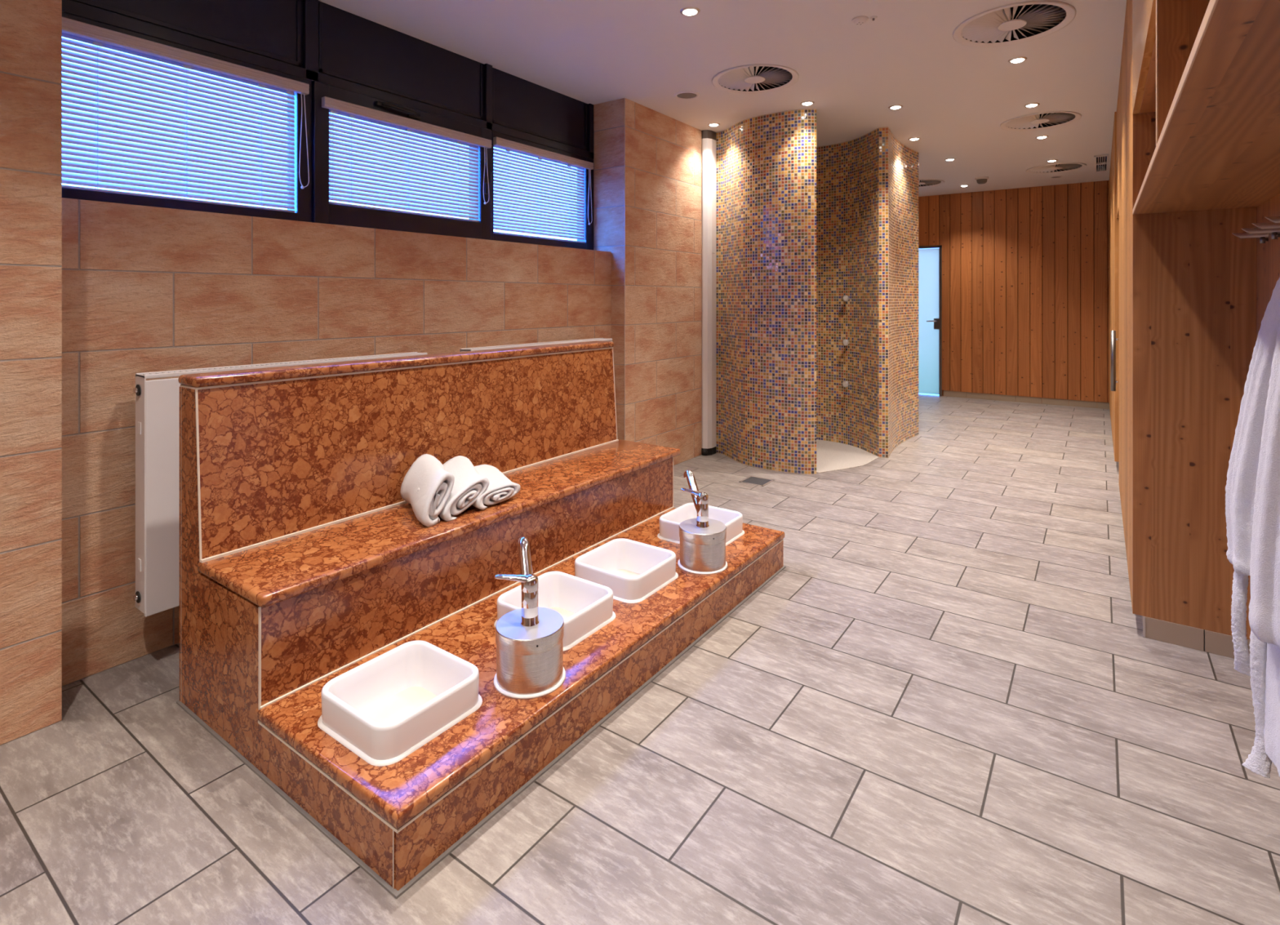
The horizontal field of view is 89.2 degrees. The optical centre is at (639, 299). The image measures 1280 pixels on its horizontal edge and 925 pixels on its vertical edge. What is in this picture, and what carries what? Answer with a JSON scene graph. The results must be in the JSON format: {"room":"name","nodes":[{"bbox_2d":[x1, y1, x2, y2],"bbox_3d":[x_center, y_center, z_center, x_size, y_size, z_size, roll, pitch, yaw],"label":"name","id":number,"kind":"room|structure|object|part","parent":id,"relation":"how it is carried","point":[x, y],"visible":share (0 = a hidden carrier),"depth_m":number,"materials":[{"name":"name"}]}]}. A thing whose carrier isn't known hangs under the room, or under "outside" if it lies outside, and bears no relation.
{"room":"spa","nodes":[
{"label":"spa","id":0,"kind":"room"},
{"bbox_2d":[0,0,62,746],"bbox_3d":[-3.082,-0.065,0.920,0.545,2.890,3.340,0,0,35],"label":"wall","id":1,"kind":"structure","parent":0,"point":[31,30],"depth_m":2.06,"materials":[{"name":"tile"}]},
{"bbox_2d":[62,0,593,159],"bbox_3d":[-1.340,-1.299,3.723,0.110,0.422,3.248,0,0,35],"label":"panel","id":2,"kind":"object","parent":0,"point":[311,40],"visible":0.82,"depth_m":3.44,"materials":[{"name":"paint"}]},
{"bbox_2d":[62,197,611,686],"bbox_3d":[-1.279,0.507,3.680,0.300,1.745,3.248,0,0,35],"label":"wall","id":3,"kind":"structure","parent":0,"point":[145,288],"depth_m":2.69,"materials":[{"name":"tile"}]},
{"bbox_2d":[62,11,311,222],"bbox_3d":[-1.972,-0.727,2.822,0.100,0.723,1.048,0,0,35],"label":"window","id":4,"kind":"structure","parent":3,"relation":"in","point":[303,197],"depth_m":2.99,"materials":[{"name":"paint"}]},
{"bbox_2d":[62,17,309,212],"bbox_3d":[-1.927,-0.742,2.793,0.068,0.631,1.002,0,0,35],"label":"blind","id":5,"kind":"object","parent":4,"relation":"attached to","point":[73,29],"visible":0.88,"depth_m":2.74,"materials":[{"name":"white"}]},
{"bbox_3d":[-2.131,-0.721,2.545,0.023,0.581,0.002,0,0,35],"label":"ladder cord","id":6,"kind":"part","parent":5,"relation":"part of","materials":[{"name":"white fabric"}]},
{"bbox_3d":[-1.962,-0.431,2.783,0.020,0.010,0.945,0,0,35],"label":"rail","id":7,"kind":"part","parent":5,"relation":"part of","materials":[{"name":"white plastic"}]},
{"bbox_3d":[-1.917,-1.032,2.780,0.036,0.050,0.991,0,0,35],"label":"head rail","id":8,"kind":"part","parent":5,"relation":"part of","materials":[{"name":"white metal"}]},
{"bbox_3d":[-1.779,-0.721,3.042,0.023,0.581,0.002,0,0,35],"label":"ladder cord","id":9,"kind":"part","parent":5,"relation":"part of","materials":[{"name":"white fabric"}]},
{"bbox_3d":[-1.705,-0.721,3.147,0.023,0.581,0.002,0,0,35],"label":"ladder cord","id":10,"kind":"part","parent":5,"relation":"part of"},
{"bbox_3d":[-1.642,-0.780,3.174,0.008,0.463,0.050,0,0,35],"label":"pull cord","id":11,"kind":"part","parent":5,"relation":"part of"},
{"bbox_2d":[133,351,427,617],"bbox_3d":[-1.527,0.827,2.922,0.170,1.106,1.257,0,0,35],"label":"radiator","id":12,"kind":"object","parent":3,"relation":"attached to","point":[157,401],"visible":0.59,"depth_m":2.41,"materials":[{"name":"metal"}]},
{"bbox_3d":[-1.464,0.729,2.878,0.016,0.866,1.221,0,0,35],"label":"panel","id":13,"kind":"part","parent":12,"relation":"part of","materials":[{"name":"metal"}]},
{"bbox_2d":[135,351,427,378],"bbox_3d":[-1.497,0.282,2.901,0.094,0.016,1.225,0,0,35],"label":"grille","id":14,"kind":"object","parent":12,"relation":"attached to","point":[176,372],"depth_m":2.73,"materials":[{"name":"metal"}]},
{"bbox_2d":[311,80,491,239],"bbox_3d":[-1.309,-0.727,3.700,0.168,0.723,1.146,0,0,35],"label":"window","id":15,"kind":"structure","parent":3,"relation":"in","point":[323,211],"depth_m":3.50,"materials":[{"name":"paint"}]},
{"bbox_2d":[321,96,491,222],"bbox_3d":[-1.277,-0.751,3.681,0.068,0.522,1.084,0,0,35],"label":"blind","id":16,"kind":"object","parent":15,"relation":"attached to","point":[338,107],"visible":1,"depth_m":3.62,"materials":[{"name":"white"}]},
{"bbox_3d":[-1.571,-0.730,3.305,0.023,0.472,0.002,0,0,35],"label":"ladder cord","id":17,"kind":"part","parent":16,"relation":"part of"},
{"bbox_3d":[-1.300,-0.495,3.688,0.020,0.010,0.973,0,0,35],"label":"rail","id":18,"kind":"part","parent":16,"relation":"part of","materials":[{"name":"white plastic"}]},
{"bbox_3d":[-1.264,-0.987,3.671,0.036,0.050,1.084,0,0,35],"label":"head rail","id":19,"kind":"part","parent":16,"relation":"part of","materials":[{"name":"white metal"}]},
{"bbox_3d":[-0.969,-0.787,4.093,0.008,0.358,0.050,0,0,35],"label":"pull cord","id":20,"kind":"part","parent":16,"relation":"part of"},
{"bbox_2d":[491,131,593,249],"bbox_3d":[-0.701,-0.727,4.617,0.100,0.723,1.050,0,0,35],"label":"window","id":21,"kind":"structure","parent":3,"relation":"in","point":[588,229],"depth_m":4.71,"materials":[{"name":"paint"}]},
{"bbox_2d":[493,137,593,243],"bbox_3d":[-0.661,-0.741,4.581,0.068,0.614,0.986,0,0,35],"label":"blind","id":22,"kind":"object","parent":21,"relation":"attached to","point":[508,147],"visible":1,"depth_m":4.54,"materials":[{"name":"white"}]},
{"bbox_3d":[-0.692,-0.439,4.577,0.020,0.010,0.919,0,0,35],"label":"rail","id":23,"kind":"part","parent":22,"relation":"part of","materials":[{"name":"white plastic"}]},
{"bbox_3d":[-0.709,-0.720,4.553,0.023,0.564,0.002,0,0,35],"label":"ladder cord","id":24,"kind":"part","parent":22,"relation":"part of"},
{"bbox_3d":[-0.650,-1.023,4.569,0.036,0.050,0.978,0,0,35],"label":"head rail","id":25,"kind":"part","parent":22,"relation":"part of","materials":[{"name":"white metal"}]},
{"bbox_3d":[-0.531,-0.720,4.805,0.023,0.564,0.002,0,0,35],"label":"ladder cord","id":26,"kind":"part","parent":22,"relation":"part of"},
{"bbox_3d":[-0.380,-0.790,4.956,0.008,0.424,0.050,0,0,35],"label":"pull cord","id":27,"kind":"part","parent":22,"relation":"part of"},
{"bbox_2d":[0,392,1279,924],"bbox_3d":[1.362,1.438,4.243,3.920,0.125,13.900,0,0,35],"label":"floor","id":28,"kind":"structure","parent":0,"point":[948,702],"depth_m":1.91,"materials":[{"name":"tile"}]},
{"bbox_2d":[176,341,786,898],"bbox_3d":[-0.407,0.820,2.802,1.261,1.128,2.312,0,0,35],"label":"bench","id":29,"kind":"object","parent":28,"relation":"on","point":[304,562],"visible":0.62,"depth_m":2.29,"materials":[{"name":"brown stone"}]},
{"bbox_3d":[-0.922,0.839,3.144,0.014,1.083,2.260,0,0,35],"label":"panel","id":30,"kind":"part","parent":29,"relation":"part of","materials":[{"name":"red stone"}]},
{"bbox_3d":[-1.067,0.839,1.873,1.222,1.083,0.015,0,0,35],"label":"panel","id":31,"kind":"part","parent":29,"relation":"part of","materials":[{"name":"red stone"}]},
{"bbox_2d":[317,640,482,766],"bbox_3d":[-0.692,1.190,1.887,0.351,0.181,0.360,0,0,35],"label":"basin","id":32,"kind":"object","parent":29,"relation":"on","point":[455,681],"visible":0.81,"depth_m":1.86,"materials":[{"name":"white ceramic"}]},
{"bbox_3d":[-0.813,0.581,3.067,0.053,0.568,2.250,0,0,35],"label":"backrest panel","id":33,"kind":"part","parent":29,"relation":"part of","materials":[{"name":"red stone"}]},
{"bbox_2d":[400,453,454,527],"bbox_3d":[-0.856,0.762,2.635,0.169,0.198,0.375,0,0,-34],"label":"rolled towel","id":34,"kind":"object","parent":29,"relation":"on","point":[426,486],"visible":1,"depth_m":2.54,"materials":[{"name":"white fabric"}]},
{"bbox_3d":[-0.612,0.879,2.950,0.452,0.037,2.307,0,0,35],"label":"seat","id":35,"kind":"part","parent":29,"relation":"part of","materials":[{"name":"red stone"}]},
{"bbox_2d":[438,455,488,521],"bbox_3d":[-0.775,0.781,2.732,0.217,0.158,0.408,0,0,-31],"label":"rolled towel","id":36,"kind":"object","parent":29,"relation":"on","point":[468,485],"visible":0.79,"depth_m":2.64,"materials":[{"name":"white fabric"}]},
{"bbox_3d":[-0.469,1.046,2.823,0.016,0.296,2.250,0,0,35],"label":"riser panel","id":37,"kind":"part","parent":29,"relation":"part of","materials":[{"name":"red stone"}]},
{"bbox_2d":[471,464,519,510],"bbox_3d":[-0.681,0.811,2.847,0.230,0.094,0.382,0,0,-35],"label":"rolled towel","id":38,"kind":"object","parent":29,"relation":"on","point":[500,488],"visible":0.56,"depth_m":2.76,"materials":[{"name":"white fabric"}]},
{"bbox_2d":[493,536,565,699],"bbox_3d":[-0.365,1.002,2.077,0.281,0.384,0.246,0,0,35],"label":"faucet","id":39,"kind":"object","parent":29,"relation":"on","point":[529,638],"visible":1,"depth_m":1.99,"materials":[{"name":"metal"}]},
{"bbox_3d":[-0.388,0.890,2.049,0.135,0.050,0.054,0,0,-5],"label":"lever","id":40,"kind":"part","parent":39,"relation":"part of","materials":[{"name":"silver metal"}]},
{"bbox_3d":[-0.376,0.900,2.146,0.041,0.181,0.220,0,0,-17],"label":"spout","id":41,"kind":"part","parent":39,"relation":"part of","materials":[{"name":"silver metal"}]},
{"bbox_2d":[520,589,539,626],"bbox_3d":[-0.348,0.969,2.052,0.060,0.105,0.060,0,0,35],"label":"tap","id":42,"kind":"object","parent":39,"relation":"on","point":[530,617],"depth_m":2.03,"materials":[{"name":"silver metal"}]},
{"bbox_3d":[-0.348,1.044,2.052,0.213,0.046,0.213,0,0,35],"label":"lid","id":43,"kind":"part","parent":39,"relation":"part of","materials":[{"name":"metal"}]},
{"bbox_2d":[493,571,615,650],"bbox_3d":[-0.315,1.190,2.424,0.357,0.181,0.349,0,0,35],"label":"basin","id":44,"kind":"object","parent":29,"relation":"on","point":[592,602],"visible":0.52,"depth_m":2.48,"materials":[{"name":"white ceramic"}]},
{"bbox_3d":[0.083,1.309,2.433,0.015,0.142,2.254,0,0,35],"label":"step panel","id":45,"kind":"part","parent":29,"relation":"part of","materials":[{"name":"red stone"}]},
{"bbox_2d":[574,537,678,603],"bbox_3d":[-0.060,1.190,2.781,0.355,0.181,0.362,0,0,35],"label":"basin","id":46,"kind":"object","parent":29,"relation":"on","point":[656,566],"visible":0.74,"depth_m":2.77,"materials":[{"name":"white ceramic"}]},
{"bbox_3d":[0.229,0.839,3.703,1.222,1.083,0.015,0,0,35],"label":"panel","id":47,"kind":"part","parent":29,"relation":"part of","materials":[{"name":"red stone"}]},
{"bbox_2d":[657,502,744,546],"bbox_3d":[0.313,1.190,3.310,0.357,0.181,0.356,0,0,35],"label":"basin","id":48,"kind":"object","parent":29,"relation":"on","point":[669,522],"visible":0.37,"depth_m":3.32,"materials":[{"name":"white ceramic"}]},
{"bbox_2d":[677,469,727,574],"bbox_3d":[0.266,1.002,2.956,0.281,0.384,0.246,0,0,35],"label":"faucet","id":49,"kind":"object","parent":29,"relation":"on","point":[702,538],"visible":1,"depth_m":2.87,"materials":[{"name":"metal"}]},
{"bbox_3d":[0.254,0.900,3.024,0.041,0.181,0.220,0,0,-18],"label":"spout","id":50,"kind":"part","parent":49,"relation":"part of","materials":[{"name":"silver metal"}]},
{"bbox_3d":[0.250,0.890,2.955,0.135,0.050,0.054,0,0,35],"label":"lever","id":51,"kind":"part","parent":49,"relation":"part of","materials":[{"name":"silver metal"}]},
{"bbox_2d":[696,502,709,528],"bbox_3d":[0.283,0.969,2.931,0.060,0.105,0.060,0,0,35],"label":"tap","id":52,"kind":"object","parent":49,"relation":"on","point":[702,508],"depth_m":2.91,"materials":[{"name":"silver metal"}]},
{"bbox_3d":[0.283,1.044,2.931,0.213,0.046,0.213,0,0,35],"label":"lid","id":53,"kind":"part","parent":49,"relation":"part of","materials":[{"name":"metal"}]},
{"bbox_2d":[459,337,612,351],"bbox_3d":[-0.637,0.827,4.179,0.170,1.106,1.316,0,0,35],"label":"radiator","id":54,"kind":"object","parent":28,"relation":"on","point":[476,348],"visible":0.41,"depth_m":4.04,"materials":[{"name":"metal"}]},
{"bbox_2d":[738,475,773,486],"bbox_3d":[0.888,1.383,4.940,0.200,0.013,0.200,0,0,35],"label":"floor drain","id":55,"kind":"object","parent":28,"relation":"in","point":[753,480],"visible":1,"depth_m":4.93,"materials":[{"name":"metal"}]},
{"bbox_2d":[1132,0,1279,639],"bbox_3d":[1.311,-0.064,1.314,0.397,2.888,3.120,0,0,35],"label":"wooden shelving unit","id":56,"kind":"object","parent":28,"relation":"on","point":[1206,73],"visible":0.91,"depth_m":2.52,"materials":[{"name":"brown wood"}]},
{"bbox_3d":[2.195,0.265,2.581,0.375,2.060,0.030,0,0,35],"label":"panel","id":57,"kind":"part","parent":56,"relation":"part of","materials":[{"name":"brown wood"}]},
{"bbox_2d":[1145,616,1250,658],"bbox_3d":[2.211,1.337,2.568,0.333,0.085,0.030,0,0,35],"label":"baseboard","id":58,"kind":"structure","parent":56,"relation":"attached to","point":[1218,643],"depth_m":2.57,"materials":[{"name":"tile"}]},
{"bbox_2d":[1133,0,1279,214],"bbox_3d":[1.303,-0.363,1.320,0.373,0.020,3.060,0,0,35],"label":"shelf","id":59,"kind":"object","parent":56,"relation":"attached to","point":[1217,150],"depth_m":1.31,"materials":[{"name":"brown wood"}]},
{"bbox_2d":[1232,232,1268,243],"bbox_3d":[2.185,-0.222,2.325,0.095,0.040,0.020,0,0,35],"label":"coat hook","id":60,"kind":"object","parent":56,"relation":"attached to","point":[1262,237],"visible":0.91,"depth_m":2.31,"materials":[{"name":"metal"}]},
{"bbox_3d":[2.185,-0.232,2.325,0.095,0.020,0.020,0,0,35],"label":"rod","id":61,"kind":"part","parent":60,"relation":"part of","materials":[{"name":"metal"}]},
{"bbox_2d":[1241,227,1279,239],"bbox_3d":[2.075,-0.222,2.170,0.095,0.040,0.020,0,0,35],"label":"coat hook","id":62,"kind":"object","parent":56,"relation":"attached to","point":[1273,232],"visible":0.93,"depth_m":2.16,"materials":[{"name":"metal"}]},
{"bbox_3d":[2.075,-0.232,2.170,0.095,0.020,0.020,0,0,35],"label":"rod","id":63,"kind":"part","parent":62,"relation":"part of","materials":[{"name":"metal"}]},
{"bbox_2d":[1251,222,1279,229],"bbox_3d":[1.968,-0.222,2.019,0.095,0.040,0.020,0,0,35],"label":"coat hook","id":64,"kind":"object","parent":56,"relation":"attached to","point":[1268,224],"visible":1,"depth_m":2.02,"materials":[{"name":"metal"}]},
{"bbox_3d":[1.473,-0.106,1.218,0.022,2.803,3.090,0,0,35],"label":"panel","id":65,"kind":"part","parent":56,"relation":"part of","materials":[{"name":"brown wood"}]},
{"bbox_2d":[1265,216,1279,222],"bbox_3d":[1.855,-0.222,1.860,0.095,0.040,0.020,0,0,35],"label":"coat hook","id":66,"kind":"object","parent":56,"relation":"attached to","point":[1273,219],"visible":1,"depth_m":1.87,"materials":[{"name":"metal"}]},
{"bbox_3d":[1.590,-0.222,1.484,0.095,0.040,0.020,0,0,35],"label":"coat hook","id":67,"kind":"object","parent":56,"relation":"attached to","visible":0},
{"bbox_2d":[1225,276,1279,777],"bbox_3d":[1.546,0.476,1.532,0.183,1.379,0.592,0,0,35],"label":"bathrobe","id":68,"kind":"object","parent":67,"relation":"hanging from","point":[1252,487],"visible":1,"depth_m":1.60,"materials":[{"name":"white fabric"}]},
{"bbox_2d":[593,97,702,465],"bbox_3d":[1.564,-0.065,7.585,0.427,2.890,6.412,0,0,35],"label":"wall","id":69,"kind":"structure","parent":0,"point":[664,153],"depth_m":5.15,"materials":[{"name":"tile"}]},
{"bbox_2d":[624,97,625,439],"bbox_3d":[-0.114,-0.065,4.846,0.003,2.890,0.004,0,0,35],"label":"trim","id":70,"kind":"structure","parent":69,"relation":"attached to","point":[624,98],"depth_m":4.84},
{"bbox_2d":[702,129,716,455],"bbox_3d":[0.622,-0.065,5.793,0.103,2.889,0.162,0,0,35],"label":"pipe","id":71,"kind":"object","parent":69,"relation":"attached to","point":[708,137],"depth_m":5.77,"materials":[{"name":"white metal"}]},
{"bbox_2d":[318,0,1126,196],"bbox_3d":[1.102,-1.540,3.876,3.920,0.060,13.000,0,0,35],"label":"ceiling","id":72,"kind":"structure","parent":0,"point":[955,97],"depth_m":4.15,"materials":[{"name":"paint"}]},
{"bbox_2d":[674,90,699,99],"bbox_3d":[0.345,-1.506,4.779,0.190,0.008,0.190,0,0,35],"label":"ceiling speaker","id":73,"kind":"object","parent":72,"relation":"attached to","point":[686,95],"visible":1,"depth_m":4.77},
{"bbox_2d":[676,93,697,98],"bbox_3d":[0.345,-1.506,4.779,0.148,0.001,0.148,0,0,35],"label":"grille","id":74,"kind":"object","parent":73,"relation":"attached to","point":[679,95],"depth_m":4.79,"materials":[{"name":"grey metal"}]},
{"bbox_2d":[680,6,700,16],"bbox_3d":[0.262,-1.503,3.393,0.106,0.014,0.106,0,0,35],"label":"recessed light","id":75,"kind":"object","parent":72,"relation":"in","point":[689,11],"visible":1,"depth_m":3.38,"materials":[{"name":"metal"}]},
{"bbox_2d":[707,122,719,126],"bbox_3d":[0.635,-1.503,5.579,0.106,0.014,0.106,0,0,35],"label":"recessed light","id":76,"kind":"object","parent":72,"relation":"in","point":[713,124],"visible":1,"depth_m":5.56,"materials":[{"name":"metal"}]},
{"bbox_2d":[711,63,799,93],"bbox_3d":[0.787,-1.585,4.442,0.586,0.170,0.586,0,0,35],"label":"ceiling vent","id":77,"kind":"object","parent":72,"relation":"in","point":[760,78],"visible":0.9,"depth_m":4.46,"materials":[{"name":"white metal"}]},
{"bbox_2d":[800,101,814,105],"bbox_3d":[1.283,-1.503,4.973,0.106,0.014,0.106,0,0,35],"label":"recessed light","id":78,"kind":"object","parent":72,"relation":"in","point":[804,103],"visible":1,"depth_m":4.96,"materials":[{"name":"metal"}]},
{"bbox_2d":[851,15,868,25],"bbox_3d":[1.184,-1.499,3.491,0.086,0.023,0.086,0,0,35],"label":"smoke detector","id":79,"kind":"object","parent":72,"relation":"attached to","point":[858,20],"visible":1,"depth_m":3.47,"materials":[{"name":"white plastic"}]},
{"bbox_2d":[869,15,877,20],"bbox_3d":[1.248,-1.502,3.466,0.040,0.017,0.040,0,0,35],"label":"sprinkler","id":80,"kind":"object","parent":72,"relation":"attached to","point":[873,17],"visible":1,"depth_m":3.46,"materials":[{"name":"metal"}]},
{"bbox_2d":[888,104,902,109],"bbox_3d":[1.999,-1.503,5.073,0.106,0.014,0.106,0,0,35],"label":"recessed light","id":81,"kind":"object","parent":72,"relation":"in","point":[897,106],"visible":1,"depth_m":5.05,"materials":[{"name":"metal"}]},
{"bbox_2d":[908,137,919,140],"bbox_3d":[2.568,-1.503,6.073,0.106,0.014,0.106,0,0,35],"label":"recessed light","id":82,"kind":"object","parent":72,"relation":"in","point":[913,138],"visible":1,"depth_m":6.05,"materials":[{"name":"metal"}]},
{"bbox_2d":[918,179,944,187],"bbox_3d":[3.622,-1.585,8.402,0.586,0.170,0.586,0,0,35],"label":"ceiling vent","id":83,"kind":"object","parent":72,"relation":"in","point":[922,183],"visible":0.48,"depth_m":8.36,"materials":[{"name":"white metal"}]},
{"bbox_2d":[944,158,955,160],"bbox_3d":[3.329,-1.503,6.967,0.106,0.014,0.106,0,0,35],"label":"recessed light","id":84,"kind":"object","parent":72,"relation":"in","point":[947,159],"visible":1,"depth_m":6.95,"materials":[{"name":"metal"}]},
{"bbox_2d":[974,176,988,183],"bbox_3d":[4.213,-1.472,7.995,0.150,0.075,0.150,0,0,35],"label":"smoke detector","id":85,"kind":"object","parent":72,"relation":"hanging from","point":[980,180],"visible":1,"depth_m":7.95,"materials":[{"name":"white plastic"}]},
{"bbox_2d":[952,0,1075,47],"bbox_3d":[2.042,-1.585,3.562,0.586,0.170,0.586,0,0,35],"label":"ceiling vent","id":86,"kind":"object","parent":72,"relation":"in","point":[1025,21],"visible":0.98,"depth_m":3.58,"materials":[{"name":"white metal"}]},
{"bbox_2d":[1008,56,1026,63],"bbox_3d":[2.373,-1.503,4.079,0.106,0.014,0.106,0,0,35],"label":"recessed light","id":87,"kind":"object","parent":72,"relation":"in","point":[1016,60],"visible":1,"depth_m":4.06,"materials":[{"name":"metal"}]},
{"bbox_2d":[1023,102,1039,107],"bbox_3d":[3.032,-1.503,5.021,0.106,0.014,0.106,0,0,35],"label":"recessed light","id":88,"kind":"object","parent":72,"relation":"in","point":[1031,104],"visible":1,"depth_m":5.00,"materials":[{"name":"metal"}]},
{"bbox_2d":[1000,111,1081,131],"bbox_3d":[3.375,-1.585,5.477,0.586,0.170,0.586,0,0,35],"label":"ceiling vent","id":89,"kind":"object","parent":72,"relation":"in","point":[1045,120],"visible":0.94,"depth_m":5.48,"materials":[{"name":"white metal"}]},
{"bbox_2d":[1035,135,1048,138],"bbox_3d":[3.720,-1.503,6.004,0.106,0.014,0.106,0,0,35],"label":"recessed light","id":90,"kind":"object","parent":72,"relation":"in","point":[1039,136],"visible":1,"depth_m":5.99,"materials":[{"name":"metal"}]},
{"bbox_2d":[1026,162,1086,173],"bbox_3d":[4.757,-1.585,7.426,0.586,0.170,0.586,0,0,35],"label":"ceiling vent","id":91,"kind":"object","parent":72,"relation":"in","point":[1068,166],"visible":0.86,"depth_m":7.43,"materials":[{"name":"white metal"}]},
{"bbox_2d":[1049,175,1062,178],"bbox_3d":[5.103,-1.506,7.954,0.140,0.008,0.140,0,0,35],"label":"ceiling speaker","id":92,"kind":"object","parent":72,"relation":"attached to","point":[1055,176],"visible":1,"depth_m":7.93},
{"bbox_2d":[1093,154,1108,172],"bbox_3d":[5.107,-1.586,7.184,0.163,0.168,1.070,0,0,35],"label":"ceiling vent","id":93,"kind":"object","parent":72,"relation":"in","point":[1100,160],"visible":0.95,"depth_m":7.18,"materials":[{"name":"white metal"}]},
{"bbox_2d":[715,108,816,474],"bbox_3d":[0.974,-0.065,5.494,0.237,2.890,1.106,0,0,-43],"label":"wall","id":94,"kind":"structure","parent":0,"point":[766,163],"depth_m":5.27,"materials":[{"name":"multicoloured tile"}]},
{"bbox_2d":[816,127,918,457],"bbox_3d":[1.943,-0.065,6.553,1.398,2.890,1.238,0,0,35],"label":"wall","id":95,"kind":"structure","parent":0,"point":[867,185],"depth_m":6.15,"materials":[{"name":"multicoloured tile"}]},
{"bbox_2d":[842,380,848,387],"bbox_3d":[1.957,0.795,6.153,0.062,0.064,0.091,0,0,35],"label":"jet","id":96,"kind":"object","parent":95,"relation":"attached to","point":[845,384],"visible":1,"depth_m":6.12,"materials":[{"name":"silver metal"}]},
{"bbox_2d":[842,294,848,302],"bbox_3d":[1.957,-0.015,6.153,0.062,0.064,0.091,0,0,35],"label":"jet","id":97,"kind":"object","parent":95,"relation":"attached to","point":[845,298],"visible":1,"depth_m":6.12,"materials":[{"name":"silver metal"}]},
{"bbox_2d":[842,339,848,346],"bbox_3d":[1.957,0.402,6.153,0.062,0.064,0.091,0,0,35],"label":"jet","id":98,"kind":"object","parent":95,"relation":"attached to","point":[845,342],"visible":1,"depth_m":6.12,"materials":[{"name":"silver metal"}]},
{"bbox_2d":[918,180,1109,402],"bbox_3d":[4.601,-0.065,9.179,3.500,2.890,0.100,0,0,35],"label":"wall","id":99,"kind":"structure","parent":0,"point":[1025,271],"depth_m":8.70,"materials":[{"name":"brown wood"}]},
{"bbox_2d":[918,244,942,395],"bbox_3d":[4.001,0.297,9.583,0.855,2.165,0.133,0,0,35],"label":"door","id":100,"kind":"structure","parent":99,"relation":"in","point":[930,257],"depth_m":9.45,"materials":[{"name":"glass"}]},
{"bbox_2d":[943,390,1109,408],"bbox_3d":[5.151,1.337,8.746,1.947,0.085,0.013,0,0,35],"label":"baseboard","id":101,"kind":"structure","parent":99,"relation":"attached to","point":[1100,405],"depth_m":8.69,"materials":[{"name":"wood"}]},
{"bbox_2d":[1109,0,1132,606],"bbox_3d":[4.229,-0.065,5.332,0.540,2.890,6.808,0,0,35],"label":"wall","id":102,"kind":"structure","parent":0,"point":[1121,163],"depth_m":3.79,"materials":[{"name":"brown wood"}]},
{"bbox_2d":[1110,330,1119,391],"bbox_3d":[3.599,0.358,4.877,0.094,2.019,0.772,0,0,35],"label":"door handle","id":103,"kind":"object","parent":102,"relation":"in","point":[1113,333],"depth_m":5.04,"materials":[{"name":"silver metal"}]},
{"bbox_3d":[3.684,0.473,5.050,0.033,0.470,0.033,0,0,35],"label":"handle","id":104,"kind":"part","parent":103,"relation":"part of","materials":[{"name":"metal"}]},
{"bbox_2d":[1142,616,1145,637],"bbox_3d":[2.064,1.337,2.655,0.008,0.085,0.008,0,0,35],"label":"trim","id":105,"kind":"structure","parent":102,"relation":"attached to","point":[1144,617],"depth_m":2.65,"materials":[{"name":"metal"}]}
]}

